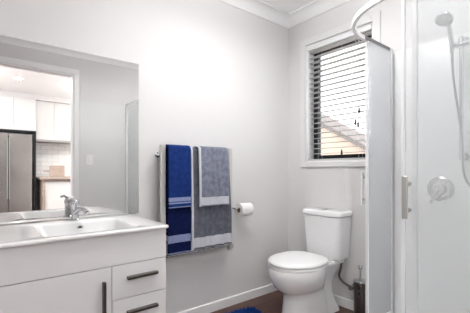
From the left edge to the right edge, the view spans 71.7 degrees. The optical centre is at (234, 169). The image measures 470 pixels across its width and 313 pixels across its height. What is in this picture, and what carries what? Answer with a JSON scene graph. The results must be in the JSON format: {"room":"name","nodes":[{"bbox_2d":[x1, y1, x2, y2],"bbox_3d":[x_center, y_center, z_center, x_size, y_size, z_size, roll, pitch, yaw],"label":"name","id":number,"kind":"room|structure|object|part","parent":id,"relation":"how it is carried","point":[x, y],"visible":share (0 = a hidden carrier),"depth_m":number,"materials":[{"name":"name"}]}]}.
{"room":"bathroom","nodes":[
{"label":"bathroom","id":0,"kind":"room"},
{"bbox_2d":[0,0,287,312],"bbox_3d":[-0.498,-0.155,2.204,2.670,2.400,0.100,0,0,-39],"label":"wall","id":1,"kind":"structure","parent":0,"point":[213,73],"depth_m":2.34,"materials":[{"name":"white paint"}]},
{"bbox_2d":[0,35,138,223],"bbox_3d":[-0.916,-0.199,1.799,0.791,0.934,0.004,0,0,-39],"label":"wall mirror","id":2,"kind":"object","parent":1,"relation":"attached to","point":[69,119],"visible":1,"depth_m":1.78,"materials":[{"name":"silver mirror"}]},
{"bbox_2d":[154,145,233,257],"bbox_3d":[-0.267,0.214,2.258,0.579,0.751,0.104,0,0,-39],"label":"towel rail","id":3,"kind":"object","parent":1,"relation":"attached to","point":[162,154],"visible":0.35,"depth_m":2.07,"materials":[{"name":"silver metal"}]},
{"bbox_2d":[166,146,190,254],"bbox_3d":[-0.375,0.195,2.129,0.169,0.691,0.060,0,0,-39],"label":"bath towel","id":4,"kind":"object","parent":3,"relation":"hanging from","point":[178,220],"visible":0.52,"depth_m":2.11,"materials":[{"name":"blue fabric"}]},
{"bbox_2d":[166,144,190,207],"bbox_3d":[-0.377,0.039,2.125,0.162,0.407,0.092,0,0,-39],"label":"hand towel","id":5,"kind":"object","parent":4,"relation":"on","point":[179,156],"visible":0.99,"depth_m":2.09,"materials":[{"name":"blue fabric"}]},
{"bbox_2d":[191,148,231,250],"bbox_3d":[-0.174,0.192,2.280,0.333,0.686,0.076,0,0,-39],"label":"bath towel","id":6,"kind":"object","parent":3,"relation":"hanging from","point":[211,225],"visible":0.51,"depth_m":2.23,"materials":[{"name":"grey fabric"}]},
{"bbox_2d":[193,146,228,206],"bbox_3d":[-0.165,0.041,2.276,0.250,0.410,0.126,0,0,-39],"label":"hand towel","id":7,"kind":"object","parent":6,"relation":"on","point":[213,161],"visible":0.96,"depth_m":2.24,"materials":[{"name":"grey fabric"}]},
{"bbox_2d":[178,283,277,312],"bbox_3d":[-0.083,1.011,2.466,1.455,0.068,0.012,0,0,-39],"label":"baseboard","id":8,"kind":"structure","parent":1,"relation":"attached to","point":[238,298],"depth_m":2.51,"materials":[{"name":"white paint"}]},
{"bbox_2d":[218,0,288,28],"bbox_3d":[-0.448,-1.314,2.127,2.450,0.082,0.082,0,0,-39],"label":"trim","id":9,"kind":"structure","parent":1,"relation":"attached to","point":[261,9],"depth_m":2.69,"materials":[{"name":"white paint"}]},
{"bbox_3d":[0.025,0.288,2.498,0.186,0.052,0.096,0,0,-39],"label":"toilet roll holder","id":10,"kind":"object","parent":1,"relation":"attached to","visible":0},
{"bbox_2d":[235,203,253,216],"bbox_3d":[0.070,0.301,2.482,0.110,0.100,0.100,0,0,-39],"label":"toilet roll","id":11,"kind":"object","parent":10,"relation":"on","point":[246,209],"visible":0.98,"depth_m":2.45,"materials":[{"name":"white paper"}]},
{"bbox_2d":[211,290,353,312],"bbox_3d":[0.944,1.070,-0.038,5.000,0.050,5.200,0,0,-39],"label":"floor","id":12,"kind":"structure","parent":0,"point":[272,302],"depth_m":2.51,"materials":[{"name":"brown wood"}]},
{"bbox_2d":[0,228,165,312],"bbox_3d":[-0.782,0.664,1.557,0.735,0.762,0.549,0,0,-39],"label":"vanity cabinet","id":13,"kind":"object","parent":12,"relation":"on","point":[119,273],"visible":0.89,"depth_m":1.37,"materials":[{"name":"white laminate"}]},
{"bbox_3d":[-0.731,0.684,1.284,0.472,0.518,0.018,0,0,-39],"label":"door","id":14,"kind":"part","parent":13,"relation":"part of","materials":[{"name":"white paint"}]},
{"bbox_2d":[0,214,168,248],"bbox_3d":[-0.781,0.311,1.561,0.752,0.087,0.544,0,0,-39],"label":"basin","id":15,"kind":"object","parent":13,"relation":"in","point":[47,231],"visible":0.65,"depth_m":1.59,"materials":[{"name":"white ceramic"}]},
{"bbox_2d":[67,197,89,220],"bbox_3d":[-0.810,0.204,1.710,0.163,0.127,0.067,0,0,26],"label":"mixer tap","id":16,"kind":"object","parent":15,"relation":"on","point":[75,209],"visible":1,"depth_m":1.72,"materials":[{"name":"silver metal"}]},
{"bbox_3d":[-0.861,0.158,1.729,0.031,0.034,0.055,0,0,19],"label":"lever","id":17,"kind":"part","parent":16,"relation":"part of","materials":[{"name":"silver metal"}]},
{"bbox_3d":[-0.804,0.212,1.697,0.131,0.051,0.029,0,0,37],"label":"spout","id":18,"kind":"part","parent":16,"relation":"part of","materials":[{"name":"silver metal"}]},
{"bbox_3d":[-0.561,0.564,1.396,0.013,0.163,0.022,0,0,-39],"label":"handle","id":19,"kind":"part","parent":13,"relation":"part of","materials":[{"name":"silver metal"}]},
{"bbox_3d":[-0.444,0.761,1.516,0.260,0.363,0.018,0,0,-39],"label":"drawer","id":20,"kind":"part","parent":13,"relation":"part of","materials":[{"name":"white paint"}]},
{"bbox_3d":[-0.444,0.501,1.516,0.260,0.152,0.018,0,0,-39],"label":"drawer","id":21,"kind":"part","parent":13,"relation":"part of","materials":[{"name":"white paint"}]},
{"bbox_3d":[-0.426,0.641,1.505,0.148,0.014,0.022,0,0,-39],"label":"handle","id":22,"kind":"part","parent":13,"relation":"part of","materials":[{"name":"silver metal"}]},
{"bbox_3d":[-0.426,0.486,1.505,0.148,0.014,0.022,0,0,-39],"label":"handle","id":23,"kind":"part","parent":13,"relation":"part of","materials":[{"name":"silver metal"}]},
{"bbox_2d":[226,306,261,312],"bbox_3d":[-0.053,1.025,2.114,0.669,0.040,0.396,0,0,-31],"label":"bath mat","id":24,"kind":"object","parent":12,"relation":"on","point":[247,310],"visible":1,"depth_m":2.35,"materials":[{"name":"blue fabric"}]},
{"bbox_2d":[268,207,351,312],"bbox_3d":[0.515,0.669,2.352,0.647,0.752,0.372,0,0,-39],"label":"toilet","id":25,"kind":"object","parent":12,"relation":"on","point":[304,279],"visible":1,"depth_m":2.32,"materials":[{"name":"white ceramic"}]},
{"bbox_3d":[0.431,0.657,2.285,0.422,0.019,0.366,0,0,-39],"label":"seat","id":26,"kind":"part","parent":25,"relation":"part of","materials":[{"name":"white plastic"}]},
{"bbox_3d":[0.431,0.628,2.285,0.427,0.034,0.372,0,0,-39],"label":"seat lid","id":27,"kind":"part","parent":25,"relation":"part of","materials":[{"name":"white plastic"}]},
{"bbox_3d":[0.460,0.856,2.308,0.507,0.378,0.358,0,0,-39],"label":"bowl","id":28,"kind":"part","parent":25,"relation":"part of","materials":[{"name":"white ceramic"}]},
{"bbox_3d":[0.695,0.322,2.498,0.185,0.040,0.354,0,0,-39],"label":"cistern lid","id":29,"kind":"part","parent":25,"relation":"part of","materials":[{"name":"white ceramic"}]},
{"bbox_2d":[353,265,364,312],"bbox_3d":[0.874,0.853,2.263,0.094,0.384,0.094,0,0,-39],"label":"toilet brush","id":30,"kind":"object","parent":12,"relation":"on","point":[359,283],"visible":0.8,"depth_m":2.23,"materials":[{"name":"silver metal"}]},
{"bbox_3d":[0.874,0.719,2.263,0.094,0.116,0.094,0,0,-39],"label":"brush handle","id":31,"kind":"part","parent":30,"relation":"part of","materials":[{"name":"silver metal"}]},
{"bbox_2d":[352,0,417,312],"bbox_3d":[1.082,0.114,1.553,0.775,1.862,1.150,0,0,-39],"label":"shower frame","id":32,"kind":"object","parent":12,"relation":"on","point":[404,179],"visible":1,"depth_m":1.43,"materials":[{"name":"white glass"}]},
{"bbox_3d":[0.809,0.115,2.065,0.022,0.210,0.010,0,0,-39],"label":"handle","id":33,"kind":"part","parent":32,"relation":"part of","materials":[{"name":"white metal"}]},
{"bbox_3d":[0.888,-0.804,1.527,0.478,0.026,1.319,0,0,-6],"label":"rail","id":34,"kind":"part","parent":32,"relation":"part of","materials":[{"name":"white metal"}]},
{"bbox_3d":[0.887,0.952,1.528,0.487,0.024,1.327,0,0,-6],"label":"rail","id":35,"kind":"part","parent":32,"relation":"part of","materials":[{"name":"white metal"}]},
{"bbox_3d":[0.725,0.117,1.387,0.010,0.184,0.024,0,0,-39],"label":"handle","id":36,"kind":"part","parent":32,"relation":"part of","materials":[{"name":"silver metal"}]},
{"bbox_2d":[260,0,314,12],"bbox_3d":[0.944,-1.385,-0.038,5.000,0.060,5.400,0,0,-39],"label":"ceiling","id":37,"kind":"structure","parent":0,"point":[288,6],"depth_m":2.65,"materials":[{"name":"white paint"}]},
{"bbox_2d":[288,0,469,312],"bbox_3d":[1.195,-0.155,2.136,0.120,2.400,2.130,0,0,-39],"label":"wall","id":38,"kind":"structure","parent":0,"point":[339,188],"depth_m":2.39,"materials":[{"name":"white paint"}]},
{"bbox_2d":[288,0,350,27],"bbox_3d":[1.085,-1.314,2.112,0.082,0.082,2.030,0,0,-39],"label":"trim","id":39,"kind":"structure","parent":38,"relation":"attached to","point":[317,7],"depth_m":2.68,"materials":[{"name":"white paint"}]},
{"bbox_2d":[300,10,380,166],"bbox_3d":[0.835,-0.567,2.569,0.135,1.083,0.705,0,0,-39],"label":"window","id":40,"kind":"structure","parent":38,"relation":"in","point":[307,152],"depth_m":2.64,"materials":[{"name":"white paint"}]},
{"bbox_2d":[308,24,371,160],"bbox_3d":[0.816,-0.559,2.553,0.069,0.962,0.563,0,0,-39],"label":"blind","id":41,"kind":"object","parent":40,"relation":"attached to","point":[367,30],"visible":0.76,"depth_m":2.54,"materials":[{"name":"white paint"}]},
{"bbox_3d":[0.821,-0.085,2.558,0.048,0.013,0.563,0,0,-39],"label":"rail","id":42,"kind":"part","parent":41,"relation":"part of","materials":[{"name":"grey paint"}]},
{"bbox_3d":[0.895,-0.701,2.415,0.002,0.648,0.002,0,0,21],"label":"pull cord","id":43,"kind":"part","parent":41,"relation":"part of","materials":[{"name":"white fabric"}]},
{"bbox_3d":[0.874,-0.559,2.601,0.034,0.986,0.593,0,0,-39],"label":"frame","id":44,"kind":"part","parent":40,"relation":"part of","materials":[{"name":"black metal"}]},
{"bbox_2d":[338,260,353,290],"bbox_3d":[0.836,0.775,2.412,0.142,0.224,0.078,0,0,31],"label":"supply hose","id":45,"kind":"object","parent":38,"relation":"attached to","point":[350,287],"visible":0.86,"depth_m":2.41,"materials":[{"name":"grey metal"}]},
{"bbox_2d":[334,294,382,312],"bbox_3d":[0.759,1.011,2.571,0.012,0.068,0.883,0,0,-39],"label":"baseboard","id":46,"kind":"structure","parent":38,"relation":"attached to","point":[341,301],"depth_m":2.45,"materials":[{"name":"white paint"}]},
{"bbox_2d":[395,31,469,312],"bbox_3d":[1.412,0.087,1.766,0.006,1.756,1.069,0,0,-39],"label":"shower wall","id":47,"kind":"structure","parent":38,"relation":"attached to","point":[443,226],"depth_m":1.98,"materials":[{"name":"white plastic"}]},
{"bbox_2d":[427,177,454,203],"bbox_3d":[1.216,0.122,1.944,0.075,0.164,0.150,0,0,-39],"label":"shower mixer","id":48,"kind":"object","parent":38,"relation":"attached to","point":[438,188],"visible":1,"depth_m":1.94,"materials":[{"name":"silver metal"}]},
{"bbox_3d":[1.196,0.159,1.948,0.061,0.089,0.027,0,0,21],"label":"lever","id":49,"kind":"part","parent":48,"relation":"part of","materials":[{"name":"silver metal"}]},
{"bbox_2d":[454,36,469,160],"bbox_3d":[1.286,-0.407,1.844,0.092,0.713,0.084,0,0,-39],"label":"slide bar","id":50,"kind":"object","parent":38,"relation":"attached to","point":[463,42],"visible":0.92,"depth_m":1.83,"materials":[{"name":"silver metal"}]},
{"bbox_2d":[435,11,453,53],"bbox_3d":[1.180,-0.762,1.807,0.161,0.199,0.092,0,0,-39],"label":"shower","id":51,"kind":"object","parent":50,"relation":"attached to","point":[446,18],"visible":1,"depth_m":1.79,"materials":[{"name":"silver metal"}]},
{"bbox_3d":[1.200,-0.762,1.821,0.112,0.198,0.029,0,0,-39],"label":"handle","id":52,"kind":"part","parent":51,"relation":"part of","materials":[{"name":"silver metal"}]},
{"bbox_2d":[451,53,469,186],"bbox_3d":[1.334,-0.270,1.773,0.260,0.794,0.032,0,0,34],"label":"shower hose","id":53,"kind":"object","parent":51,"relation":"hanging from","point":[452,60],"visible":1,"depth_m":1.82,"materials":[{"name":"grey metal"}]},
{"label":"outside","id":54,"kind":"structure","parent":0,"visible":0},
{"bbox_3d":[-0.776,1.370,4.484,28.000,0.050,20.000,0,0,-39],"label":"ground","id":55,"kind":"structure","parent":54,"visible":0},
{"bbox_2d":[321,113,370,154],"bbox_3d":[1.397,-0.337,8.903,1.070,3.360,5.850,0,0,-39],"label":"outbuilding","id":56,"kind":"structure","parent":55,"relation":"on","point":[353,150],"depth_m":7.17,"materials":[{"name":"beige brick"}]}
]}

